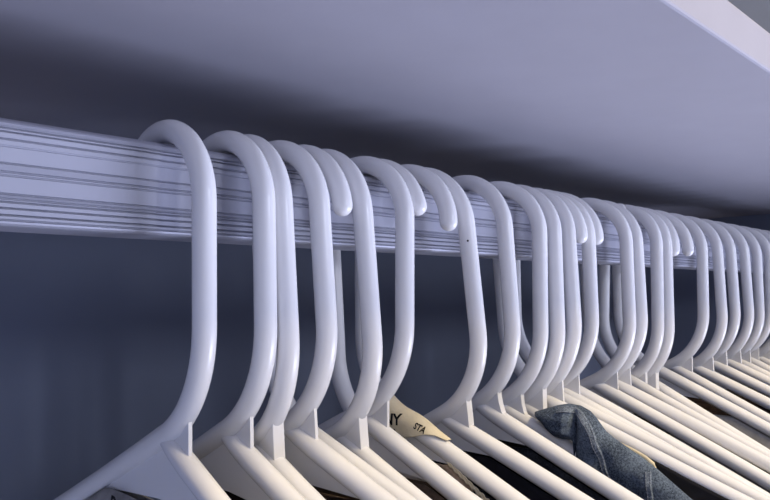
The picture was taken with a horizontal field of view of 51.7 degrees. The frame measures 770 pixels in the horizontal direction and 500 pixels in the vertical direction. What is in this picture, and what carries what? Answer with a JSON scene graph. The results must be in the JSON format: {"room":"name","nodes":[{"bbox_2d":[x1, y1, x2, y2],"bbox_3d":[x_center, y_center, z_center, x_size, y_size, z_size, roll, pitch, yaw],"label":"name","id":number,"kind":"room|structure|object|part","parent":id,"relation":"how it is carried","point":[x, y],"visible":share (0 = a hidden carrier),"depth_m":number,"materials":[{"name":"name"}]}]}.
{"room":"closet","nodes":[
{"label":"closet","id":0,"kind":"room"},
{"bbox_2d":[0,231,617,499],"bbox_3d":[0.374,0.332,1.194,0.060,2.900,3.060,-4,-5,42],"label":"wall","id":1,"kind":"structure","parent":0,"point":[96,332],"depth_m":0.56,"materials":[{"name":"paint"}]},
{"bbox_2d":[0,0,769,218],"bbox_3d":[0.022,-0.081,0.489,0.398,0.019,1.350,-4,-5,42],"label":"closet shelf","id":2,"kind":"object","parent":1,"relation":"attached to","point":[663,105],"visible":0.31,"depth_m":0.37,"materials":[{"name":"white laminate"}]},
{"bbox_2d":[618,0,769,359],"bbox_3d":[0.603,0.308,0.881,0.700,2.900,0.040,-4,-5,42],"label":"wall","id":3,"kind":"structure","parent":0,"point":[684,280],"depth_m":1.04,"materials":[{"name":"paint"}]},
{"bbox_3d":[0.462,0.195,-0.883,2.850,2.900,0.080,-4,-5,42],"label":"wall","id":4,"kind":"structure","parent":0,"visible":0},
{"bbox_2d":[0,118,763,273],"bbox_3d":[0.061,-0.013,0.451,0.021,0.035,1.350,-4,-5,42],"label":"rail","id":5,"kind":"object","parent":4,"relation":"attached to","point":[55,180],"visible":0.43,"depth_m":0.28,"materials":[{"name":"metal"}]},
{"bbox_2d":[54,119,230,499],"bbox_3d":[-0.083,0.071,0.293,0.408,0.236,0.016,-4,-5,43],"label":"clothes hanger","id":6,"kind":"object","parent":5,"relation":"hanging from","point":[162,465],"visible":0.77,"depth_m":0.27,"materials":[{"name":"white plastic"}]},
{"bbox_3d":[-0.152,0.124,0.359,0.212,0.111,0.011,-4,-5,44],"label":"shoulder arm","id":7,"kind":"part","parent":6,"relation":"part of","materials":[{"name":"white plastic"}]},
{"bbox_2d":[86,488,153,499],"bbox_3d":[-0.079,0.322,0.279,0.412,0.458,0.015,-4,-5,43],"label":"shirt","id":8,"kind":"object","parent":6,"relation":"hanging from","point":[105,493],"visible":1,"depth_m":0.32,"materials":[{"name":"grey fabric"}]},
{"bbox_3d":[-0.007,0.122,0.219,0.202,0.123,0.011,-4,-5,42],"label":"shoulder arm","id":9,"kind":"part","parent":6,"relation":"part of","materials":[{"name":"white plastic"}]},
{"bbox_2d":[147,130,305,499],"bbox_3d":[-0.062,0.069,0.307,0.409,0.231,0.013,-4,-5,43],"label":"clothes hanger","id":10,"kind":"object","parent":5,"relation":"hanging from","point":[227,450],"visible":0.7,"depth_m":0.29,"materials":[{"name":"white plastic"}]},
{"bbox_3d":[-0.133,0.130,0.373,0.209,0.118,0.011,-4,-5,43],"label":"shoulder arm","id":11,"kind":"part","parent":10,"relation":"part of","materials":[{"name":"white plastic"}]},
{"bbox_3d":[0.012,0.120,0.234,0.206,0.116,0.010,-4,-5,43],"label":"shoulder arm","id":12,"kind":"part","parent":10,"relation":"part of","materials":[{"name":"white plastic"}]},
{"bbox_2d":[224,490,354,499],"bbox_3d":[-0.031,0.325,0.306,0.412,0.460,0.014,-4,-5,42],"label":"shirt","id":13,"kind":"object","parent":10,"relation":"hanging from","point":[232,496],"visible":0.09,"depth_m":0.31,"materials":[{"name":"brown fabric"}]},
{"bbox_2d":[225,134,325,499],"bbox_3d":[-0.049,0.074,0.311,0.410,0.242,0.019,-4,-5,44],"label":"clothes hanger","id":14,"kind":"object","parent":5,"relation":"hanging from","point":[269,440],"visible":0.58,"depth_m":0.29,"materials":[{"name":"white plastic"}]},
{"bbox_3d":[0.022,0.122,0.237,0.210,0.110,0.012,-4,-5,43],"label":"shoulder arm","id":15,"kind":"part","parent":14,"relation":"part of","materials":[{"name":"white plastic"}]},
{"bbox_2d":[269,140,397,499],"bbox_3d":[-0.036,0.074,0.321,0.408,0.241,0.014,-4,-5,42],"label":"clothes hanger","id":16,"kind":"object","parent":5,"relation":"hanging from","point":[323,467],"visible":0.6,"depth_m":0.31,"materials":[{"name":"white plastic"}]},
{"bbox_3d":[0.038,0.117,0.253,0.211,0.106,0.010,-4,-5,42],"label":"shoulder arm","id":17,"kind":"part","parent":16,"relation":"part of","materials":[{"name":"white plastic"}]},
{"bbox_2d":[252,144,416,499],"bbox_3d":[-0.023,0.081,0.326,0.407,0.254,0.014,-4,-5,43],"label":"clothes hanger","id":18,"kind":"object","parent":5,"relation":"hanging from","point":[336,181],"visible":0.36,"depth_m":0.32,"materials":[{"name":"white plastic"}]},
{"bbox_3d":[0.049,0.119,0.259,0.216,0.102,0.010,-4,-5,42],"label":"shoulder arm","id":19,"kind":"part","parent":18,"relation":"part of","materials":[{"name":"white plastic"}]},
{"bbox_2d":[322,149,431,499],"bbox_3d":[-0.019,0.077,0.344,0.409,0.245,0.021,-4,-5,43],"label":"clothes hanger","id":20,"kind":"object","parent":5,"relation":"hanging from","point":[351,430],"visible":0.53,"depth_m":0.33,"materials":[{"name":"white plastic"}]},
{"bbox_3d":[-0.089,0.143,0.413,0.205,0.125,0.013,-4,-5,44],"label":"shoulder arm","id":21,"kind":"part","parent":20,"relation":"part of","materials":[{"name":"white plastic"}]},
{"bbox_3d":[0.055,0.127,0.273,0.210,0.109,0.011,-4,-5,42],"label":"shoulder arm","id":22,"kind":"part","parent":20,"relation":"part of","materials":[{"name":"white plastic"}]},
{"bbox_2d":[318,156,479,499],"bbox_3d":[-0.014,0.074,0.366,0.408,0.236,0.011,-4,-5,42],"label":"clothes hanger","id":23,"kind":"object","parent":5,"relation":"hanging from","point":[394,449],"visible":0.56,"depth_m":0.35,"materials":[{"name":"white plastic"}]},
{"bbox_3d":[-0.087,0.133,0.428,0.210,0.115,0.010,-4,-5,42],"label":"shoulder arm","id":24,"kind":"part","parent":23,"relation":"part of","materials":[{"name":"white plastic"}]},
{"bbox_2d":[312,478,446,499],"bbox_3d":[-0.010,0.325,0.350,0.411,0.451,0.012,-4,-5,42],"label":"sweater","id":25,"kind":"object","parent":23,"relation":"hanging from","point":[423,486],"visible":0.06,"depth_m":0.34,"materials":[{"name":"brown fabric"}]},
{"bbox_3d":[0.064,0.127,0.294,0.204,0.119,0.009,-4,-5,42],"label":"shoulder arm","id":26,"kind":"part","parent":23,"relation":"part of","materials":[{"name":"white plastic"}]},
{"bbox_2d":[331,158,482,499],"bbox_3d":[0.004,0.084,0.365,0.408,0.256,0.012,-4,-5,41],"label":"clothes hanger","id":27,"kind":"object","parent":5,"relation":"hanging from","point":[341,382],"visible":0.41,"depth_m":0.38,"materials":[{"name":"white plastic"}]},
{"bbox_2d":[354,164,529,499],"bbox_3d":[0.011,0.077,0.385,0.408,0.241,0.012,-4,-5,41],"label":"clothes hanger","id":28,"kind":"object","parent":5,"relation":"hanging from","point":[435,448],"visible":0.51,"depth_m":0.37,"materials":[{"name":"white plastic"}]},
{"bbox_2d":[389,395,450,440],"bbox_3d":[0.011,0.080,0.384,0.049,0.021,0.012,-4,-5,42],"label":"label","id":29,"kind":"object","parent":28,"relation":"hanging from","point":[406,422],"visible":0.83,"depth_m":0.38,"materials":[{"name":"beige fabric"}]},
{"bbox_2d":[389,413,401,424],"bbox_3d":[0.004,0.082,0.384,0.011,0.006,0.001,-3,-4,33],"label":"print","id":30,"kind":"object","parent":29,"relation":"on","point":[394,418],"depth_m":0.38,"materials":[{"name":"black paint"}]},
{"bbox_2d":[413,423,424,433],"bbox_3d":[0.016,0.084,0.374,0.006,0.005,0.002,-4,-5,36],"label":"print","id":31,"kind":"object","parent":29,"relation":"on","point":[418,428],"depth_m":0.37,"materials":[{"name":"black paint"}]},
{"bbox_2d":[436,462,488,499],"bbox_3d":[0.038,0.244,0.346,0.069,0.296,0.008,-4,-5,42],"label":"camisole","id":32,"kind":"object","parent":28,"relation":"hanging from","point":[450,469],"visible":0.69,"depth_m":0.36,"materials":[{"name":"beige fabric"}]},
{"bbox_3d":[0.086,0.131,0.315,0.209,0.117,0.010,-4,-5,42],"label":"shoulder arm","id":33,"kind":"part","parent":28,"relation":"part of","materials":[{"name":"white plastic"}]},
{"bbox_2d":[471,490,495,499],"bbox_3d":[0.013,0.330,0.368,0.411,0.440,0.012,-4,-5,41],"label":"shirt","id":34,"kind":"object","parent":28,"relation":"hanging from","point":[485,493],"visible":0.06,"depth_m":0.35,"materials":[{"name":"black fabric"}]},
{"bbox_2d":[423,167,593,499],"bbox_3d":[0.031,0.081,0.400,0.408,0.246,0.032,-4,-5,42],"label":"clothes hanger","id":35,"kind":"object","parent":5,"relation":"hanging from","point":[454,417],"visible":0.56,"depth_m":0.38,"materials":[{"name":"white plastic"}]},
{"bbox_3d":[-0.042,0.146,0.466,0.205,0.125,0.010,-4,-5,44],"label":"shoulder arm","id":36,"kind":"part","parent":35,"relation":"part of","materials":[{"name":"white plastic"}]},
{"bbox_2d":[432,452,557,499],"bbox_3d":[0.039,0.328,0.389,0.411,0.455,0.020,-4,-5,41],"label":"clothing","id":37,"kind":"object","parent":35,"relation":"hanging from","point":[524,486],"visible":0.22,"depth_m":0.37,"materials":[{"name":"black fabric"}]},
{"bbox_3d":[0.110,0.130,0.335,0.209,0.108,0.010,-4,-5,39],"label":"shoulder arm","id":38,"kind":"part","parent":35,"relation":"part of","materials":[{"name":"white plastic"}]},
{"bbox_2d":[469,181,575,456],"bbox_3d":[0.061,0.081,0.447,0.409,0.241,0.017,-4,-5,40],"label":"clothes hanger","id":39,"kind":"object","parent":5,"relation":"hanging from","point":[513,395],"visible":0.47,"depth_m":0.43,"materials":[{"name":"white plastic"}]},
{"bbox_3d":[0.141,0.137,0.379,0.205,0.118,0.013,-4,-5,41],"label":"shoulder arm","id":40,"kind":"part","parent":39,"relation":"part of","materials":[{"name":"white plastic"}]},
{"bbox_2d":[535,403,691,499],"bbox_3d":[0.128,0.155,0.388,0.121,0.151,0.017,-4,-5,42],"label":"denim jacket","id":41,"kind":"object","parent":39,"relation":"hanging from","point":[593,445],"visible":0.94,"depth_m":0.40,"materials":[{"name":"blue fabric"}]},
{"bbox_2d":[503,184,571,441],"bbox_3d":[0.078,0.083,0.453,0.408,0.245,0.019,-4,-5,41],"label":"clothes hanger","id":42,"kind":"object","parent":5,"relation":"hanging from","point":[535,397],"visible":0.43,"depth_m":0.44,"materials":[{"name":"white plastic"}]},
{"bbox_3d":[0.152,0.134,0.383,0.209,0.110,0.009,-4,-5,43],"label":"shoulder arm","id":43,"kind":"part","parent":42,"relation":"part of","materials":[{"name":"white plastic"}]},
{"bbox_2d":[453,175,643,499],"bbox_3d":[0.051,0.080,0.422,0.408,0.242,0.018,-4,-5,43],"label":"clothes hanger","id":44,"kind":"object","parent":5,"relation":"hanging from","point":[490,416],"visible":0.63,"depth_m":0.41,"materials":[{"name":"white plastic"}]},
{"bbox_3d":[-0.021,0.144,0.489,0.205,0.125,0.010,-4,-5,44],"label":"shoulder arm","id":45,"kind":"part","parent":44,"relation":"part of","materials":[{"name":"white plastic"}]},
{"bbox_2d":[462,446,608,499],"bbox_3d":[0.057,0.330,0.408,0.412,0.455,0.015,-4,-5,43],"label":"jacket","id":46,"kind":"object","parent":44,"relation":"hanging from","point":[528,453],"visible":0.16,"depth_m":0.39,"materials":[{"name":"black fabric"}]},
{"bbox_3d":[0.126,0.128,0.352,0.209,0.109,0.010,-4,-5,42],"label":"shoulder arm","id":47,"kind":"part","parent":44,"relation":"part of","materials":[{"name":"white plastic"}]},
{"bbox_2d":[556,191,684,452],"bbox_3d":[0.103,0.081,0.487,0.410,0.237,0.016,-4,-5,39],"label":"clothes hanger","id":48,"kind":"object","parent":5,"relation":"hanging from","point":[589,258],"visible":0.37,"depth_m":0.47,"materials":[{"name":"white plastic"}]},
{"bbox_3d":[0.183,0.133,0.421,0.208,0.114,0.012,-4,-5,40],"label":"shoulder arm","id":49,"kind":"part","parent":48,"relation":"part of","materials":[{"name":"white plastic"}]},
{"bbox_2d":[492,189,769,499],"bbox_3d":[0.105,0.087,0.473,0.409,0.250,0.014,-4,-5,39],"label":"clothes hanger","id":50,"kind":"object","parent":5,"relation":"hanging from","point":[580,225],"visible":0.27,"depth_m":0.45,"materials":[{"name":"white plastic"}]},
{"bbox_3d":[0.181,0.129,0.409,0.215,0.105,0.012,-4,-5,40],"label":"shoulder arm","id":51,"kind":"part","parent":50,"relation":"part of","materials":[{"name":"white plastic"}]},
{"bbox_2d":[516,192,769,496],"bbox_3d":[0.108,0.080,0.497,0.411,0.233,0.020,-4,-5,39],"label":"clothes hanger","id":52,"kind":"object","parent":5,"relation":"hanging from","point":[524,350],"visible":0.24,"depth_m":0.47,"materials":[{"name":"white plastic"}]},
{"bbox_3d":[0.189,0.131,0.433,0.210,0.119,0.014,-4,-5,38],"label":"shoulder arm","id":53,"kind":"part","parent":52,"relation":"part of","materials":[{"name":"white plastic"}]},
{"bbox_2d":[624,204,663,383],"bbox_3d":[0.169,0.089,0.570,0.410,0.245,0.017,-4,-5,44],"label":"clothes hanger","id":54,"kind":"object","parent":5,"relation":"hanging from","point":[640,370],"visible":0.4,"depth_m":0.55,"materials":[{"name":"white plastic"}]},
{"bbox_2d":[535,188,754,499],"bbox_3d":[0.095,0.087,0.455,0.407,0.253,0.028,-4,-5,41],"label":"clothes hanger","id":55,"kind":"object","parent":5,"relation":"hanging from","point":[555,390],"visible":0.46,"depth_m":0.45,"materials":[{"name":"white plastic"}]},
{"bbox_2d":[497,439,728,499],"bbox_3d":[0.094,0.334,0.433,0.412,0.468,0.018,-4,-5,41],"label":"clothing","id":56,"kind":"object","parent":55,"relation":"hanging from","point":[695,491],"visible":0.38,"depth_m":0.39,"materials":[{"name":"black fabric"}]},
{"bbox_3d":[0.165,0.124,0.386,0.214,0.098,0.010,-4,-5,43],"label":"shoulder arm","id":57,"kind":"part","parent":55,"relation":"part of","materials":[{"name":"white plastic"}]},
{"bbox_2d":[637,206,674,392],"bbox_3d":[0.181,0.089,0.578,0.409,0.242,0.015,-4,-5,44],"label":"clothes hanger","id":58,"kind":"object","parent":5,"relation":"hanging from","point":[669,323],"visible":0.3,"depth_m":0.56,"materials":[{"name":"white plastic"}]},
{"bbox_2d":[579,203,769,456],"bbox_3d":[0.170,0.087,0.557,0.410,0.242,0.017,-4,-5,44],"label":"clothes hanger","id":59,"kind":"object","parent":5,"relation":"hanging from","point":[602,358],"visible":0.11,"depth_m":0.53,"materials":[{"name":"white plastic"}]},
{"bbox_3d":[0.240,0.135,0.482,0.212,0.113,0.013,-4,-5,45],"label":"shoulder arm","id":60,"kind":"part","parent":59,"relation":"part of","materials":[{"name":"white plastic"}]},
{"bbox_2d":[580,198,769,490],"bbox_3d":[0.137,0.083,0.529,0.409,0.237,0.018,-4,-5,40],"label":"clothes hanger","id":61,"kind":"object","parent":5,"relation":"hanging from","point":[604,383],"visible":0.48,"depth_m":0.51,"materials":[{"name":"white plastic"}]},
{"bbox_3d":[0.061,0.147,0.589,0.209,0.118,0.012,-4,-5,40],"label":"shoulder arm","id":62,"kind":"part","parent":61,"relation":"part of","materials":[{"name":"white plastic"}]},
{"bbox_3d":[0.218,0.138,0.463,0.206,0.116,0.012,-4,-5,40],"label":"shoulder arm","id":63,"kind":"part","parent":61,"relation":"part of","materials":[{"name":"white plastic"}]},
{"bbox_2d":[669,434,769,492],"bbox_3d":[0.141,0.337,0.514,0.412,0.439,0.016,-4,-5,40],"label":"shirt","id":64,"kind":"object","parent":61,"relation":"hanging from","point":[669,434],"visible":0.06,"depth_m":0.48,"materials":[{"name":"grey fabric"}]},
{"bbox_2d":[595,200,769,472],"bbox_3d":[0.151,0.086,0.534,0.409,0.241,0.014,-4,-5,40],"label":"clothes hanger","id":65,"kind":"object","parent":5,"relation":"hanging from","point":[734,446],"visible":0.52,"depth_m":0.52,"materials":[{"name":"white plastic"}]},
{"bbox_3d":[0.228,0.134,0.467,0.209,0.110,0.010,-4,-5,40],"label":"shoulder arm","id":66,"kind":"part","parent":65,"relation":"part of","materials":[{"name":"white plastic"}]},
{"bbox_2d":[660,429,769,473],"bbox_3d":[0.154,0.340,0.517,0.412,0.446,0.013,-4,-5,40],"label":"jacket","id":67,"kind":"object","parent":65,"relation":"hanging from","point":[660,429],"visible":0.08,"depth_m":0.48,"materials":[{"name":"black fabric"}]},
{"bbox_2d":[598,208,769,450],"bbox_3d":[0.183,0.091,0.593,0.408,0.246,0.011,-4,-5,43],"label":"clothes hanger","id":68,"kind":"object","parent":5,"relation":"hanging from","point":[608,341],"visible":0.27,"depth_m":0.60,"materials":[{"name":"white plastic"}]},
{"bbox_3d":[0.258,0.144,0.519,0.204,0.127,0.009,-4,-5,43],"label":"shoulder arm","id":69,"kind":"part","parent":68,"relation":"part of","materials":[{"name":"white plastic"}]},
{"bbox_2d":[612,210,769,436],"bbox_3d":[0.206,0.088,0.608,0.409,0.237,0.016,-4,-5,40],"label":"clothes hanger","id":70,"kind":"object","parent":5,"relation":"hanging from","point":[680,384],"visible":0.28,"depth_m":0.59,"materials":[{"name":"white plastic"}]},
{"bbox_3d":[0.285,0.141,0.542,0.208,0.120,0.011,-4,-5,39],"label":"shoulder arm","id":71,"kind":"part","parent":70,"relation":"part of","materials":[{"name":"white plastic"}]},
{"bbox_2d":[713,414,769,448],"bbox_3d":[0.211,0.342,0.593,0.412,0.441,0.015,-4,-5,40],"label":"shirt","id":72,"kind":"object","parent":70,"relation":"hanging from","point":[753,433],"visible":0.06,"depth_m":0.56,"materials":[{"name":"grey fabric"}]},
{"bbox_2d":[664,213,769,422],"bbox_3d":[0.224,0.088,0.629,0.408,0.236,0.013,-4,-5,42],"label":"clothes hanger","id":73,"kind":"object","parent":5,"relation":"hanging from","point":[681,364],"visible":0.37,"depth_m":0.61,"materials":[{"name":"white plastic"}]},
{"bbox_3d":[0.151,0.149,0.691,0.209,0.116,0.010,-4,-5,42],"label":"shoulder arm","id":74,"kind":"part","parent":73,"relation":"part of","materials":[{"name":"white plastic"}]},
{"bbox_2d":[707,410,730,415],"bbox_3d":[0.227,0.343,0.611,0.411,0.441,0.012,-4,-5,42],"label":"shirt","id":75,"kind":"object","parent":73,"relation":"hanging from","point":[710,411],"visible":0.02,"depth_m":0.60,"materials":[{"name":"brown fabric"}]},
{"bbox_3d":[0.299,0.142,0.555,0.205,0.118,0.009,-4,-5,43],"label":"shoulder arm","id":76,"kind":"part","parent":73,"relation":"part of","materials":[{"name":"white plastic"}]},
{"bbox_2d":[686,216,769,409],"bbox_3d":[0.253,0.092,0.648,0.408,0.243,0.010,-4,-5,42],"label":"clothes hanger","id":77,"kind":"object","parent":5,"relation":"hanging from","point":[703,364],"visible":0.34,"depth_m":0.64,"materials":[{"name":"white plastic"}]},
{"bbox_3d":[0.328,0.142,0.578,0.209,0.110,0.009,-4,-5,42],"label":"shoulder arm","id":78,"kind":"part","parent":77,"relation":"part of","materials":[{"name":"white plastic"}]},
{"bbox_2d":[695,403,769,413],"bbox_3d":[0.256,0.345,0.631,0.411,0.446,0.012,-4,-5,42],"label":"shirt","id":79,"kind":"object","parent":77,"relation":"hanging from","point":[706,406],"visible":0.02,"depth_m":0.64,"materials":[{"name":"brown fabric"}]},
{"bbox_2d":[702,219,769,396],"bbox_3d":[0.275,0.092,0.673,0.408,0.240,0.012,-4,-5,43],"label":"clothes hanger","id":80,"kind":"object","parent":5,"relation":"hanging from","point":[721,366],"visible":0.23,"depth_m":0.66,"materials":[{"name":"white plastic"}]},
{"bbox_2d":[686,397,757,404],"bbox_3d":[0.278,0.347,0.656,0.412,0.446,0.013,-4,-5,43],"label":"shirt","id":81,"kind":"object","parent":80,"relation":"hanging from","point":[695,400],"visible":0.02,"depth_m":0.67,"materials":[{"name":"brown fabric"}]},
{"bbox_3d":[0.347,0.140,0.601,0.209,0.110,0.010,-4,-5,43],"label":"shoulder arm","id":82,"kind":"part","parent":80,"relation":"part of","materials":[{"name":"white plastic"}]},
{"bbox_2d":[715,221,769,385],"bbox_3d":[0.298,0.094,0.700,0.408,0.240,0.013,-4,-5,42],"label":"clothes hanger","id":83,"kind":"object","parent":5,"relation":"hanging from","point":[734,358],"visible":0.23,"depth_m":0.69,"materials":[{"name":"white plastic"}]},
{"bbox_2d":[684,395,769,399],"bbox_3d":[0.302,0.348,0.684,0.411,0.445,0.013,-4,-5,42],"label":"shirt","id":84,"kind":"object","parent":83,"relation":"hanging from","point":[739,396],"visible":0.02,"depth_m":0.69,"materials":[{"name":"brown fabric"}]},
{"bbox_3d":[0.373,0.143,0.630,0.208,0.111,0.009,-4,-5,41],"label":"shoulder arm","id":85,"kind":"part","parent":83,"relation":"part of","materials":[{"name":"white plastic"}]},
{"bbox_2d":[727,223,769,376],"bbox_3d":[0.316,0.094,0.729,0.408,0.237,0.015,-4,-5,42],"label":"clothes hanger","id":86,"kind":"object","parent":5,"relation":"hanging from","point":[757,266],"visible":0.26,"depth_m":0.71,"materials":[{"name":"white plastic"}]},
{"bbox_3d":[0.393,0.149,0.659,0.205,0.117,0.009,-4,-5,41],"label":"shoulder arm","id":87,"kind":"part","parent":86,"relation":"part of","materials":[{"name":"white plastic"}]},
{"bbox_2d":[741,226,769,371],"bbox_3d":[0.332,0.097,0.752,0.408,0.240,0.015,-4,-5,40],"label":"clothes hanger","id":88,"kind":"object","parent":5,"relation":"hanging from","point":[763,242],"visible":0.16,"depth_m":0.74,"materials":[{"name":"white plastic"}]},
{"bbox_3d":[0.410,0.151,0.681,0.204,0.120,0.010,-4,-5,42],"label":"shoulder arm","id":89,"kind":"part","parent":88,"relation":"part of","materials":[{"name":"white plastic"}]},
{"bbox_2d":[753,228,769,364],"bbox_3d":[0.360,0.098,0.772,0.408,0.241,0.014,-4,-5,43],"label":"clothes hanger","id":90,"kind":"object","parent":5,"relation":"hanging from","point":[764,350],"visible":0.12,"depth_m":0.76,"materials":[{"name":"white plastic"}]},
{"bbox_3d":[0.433,0.152,0.699,0.207,0.113,0.010,-4,-5,43],"label":"shoulder arm","id":91,"kind":"part","parent":90,"relation":"part of","materials":[{"name":"white plastic"}]}
]}

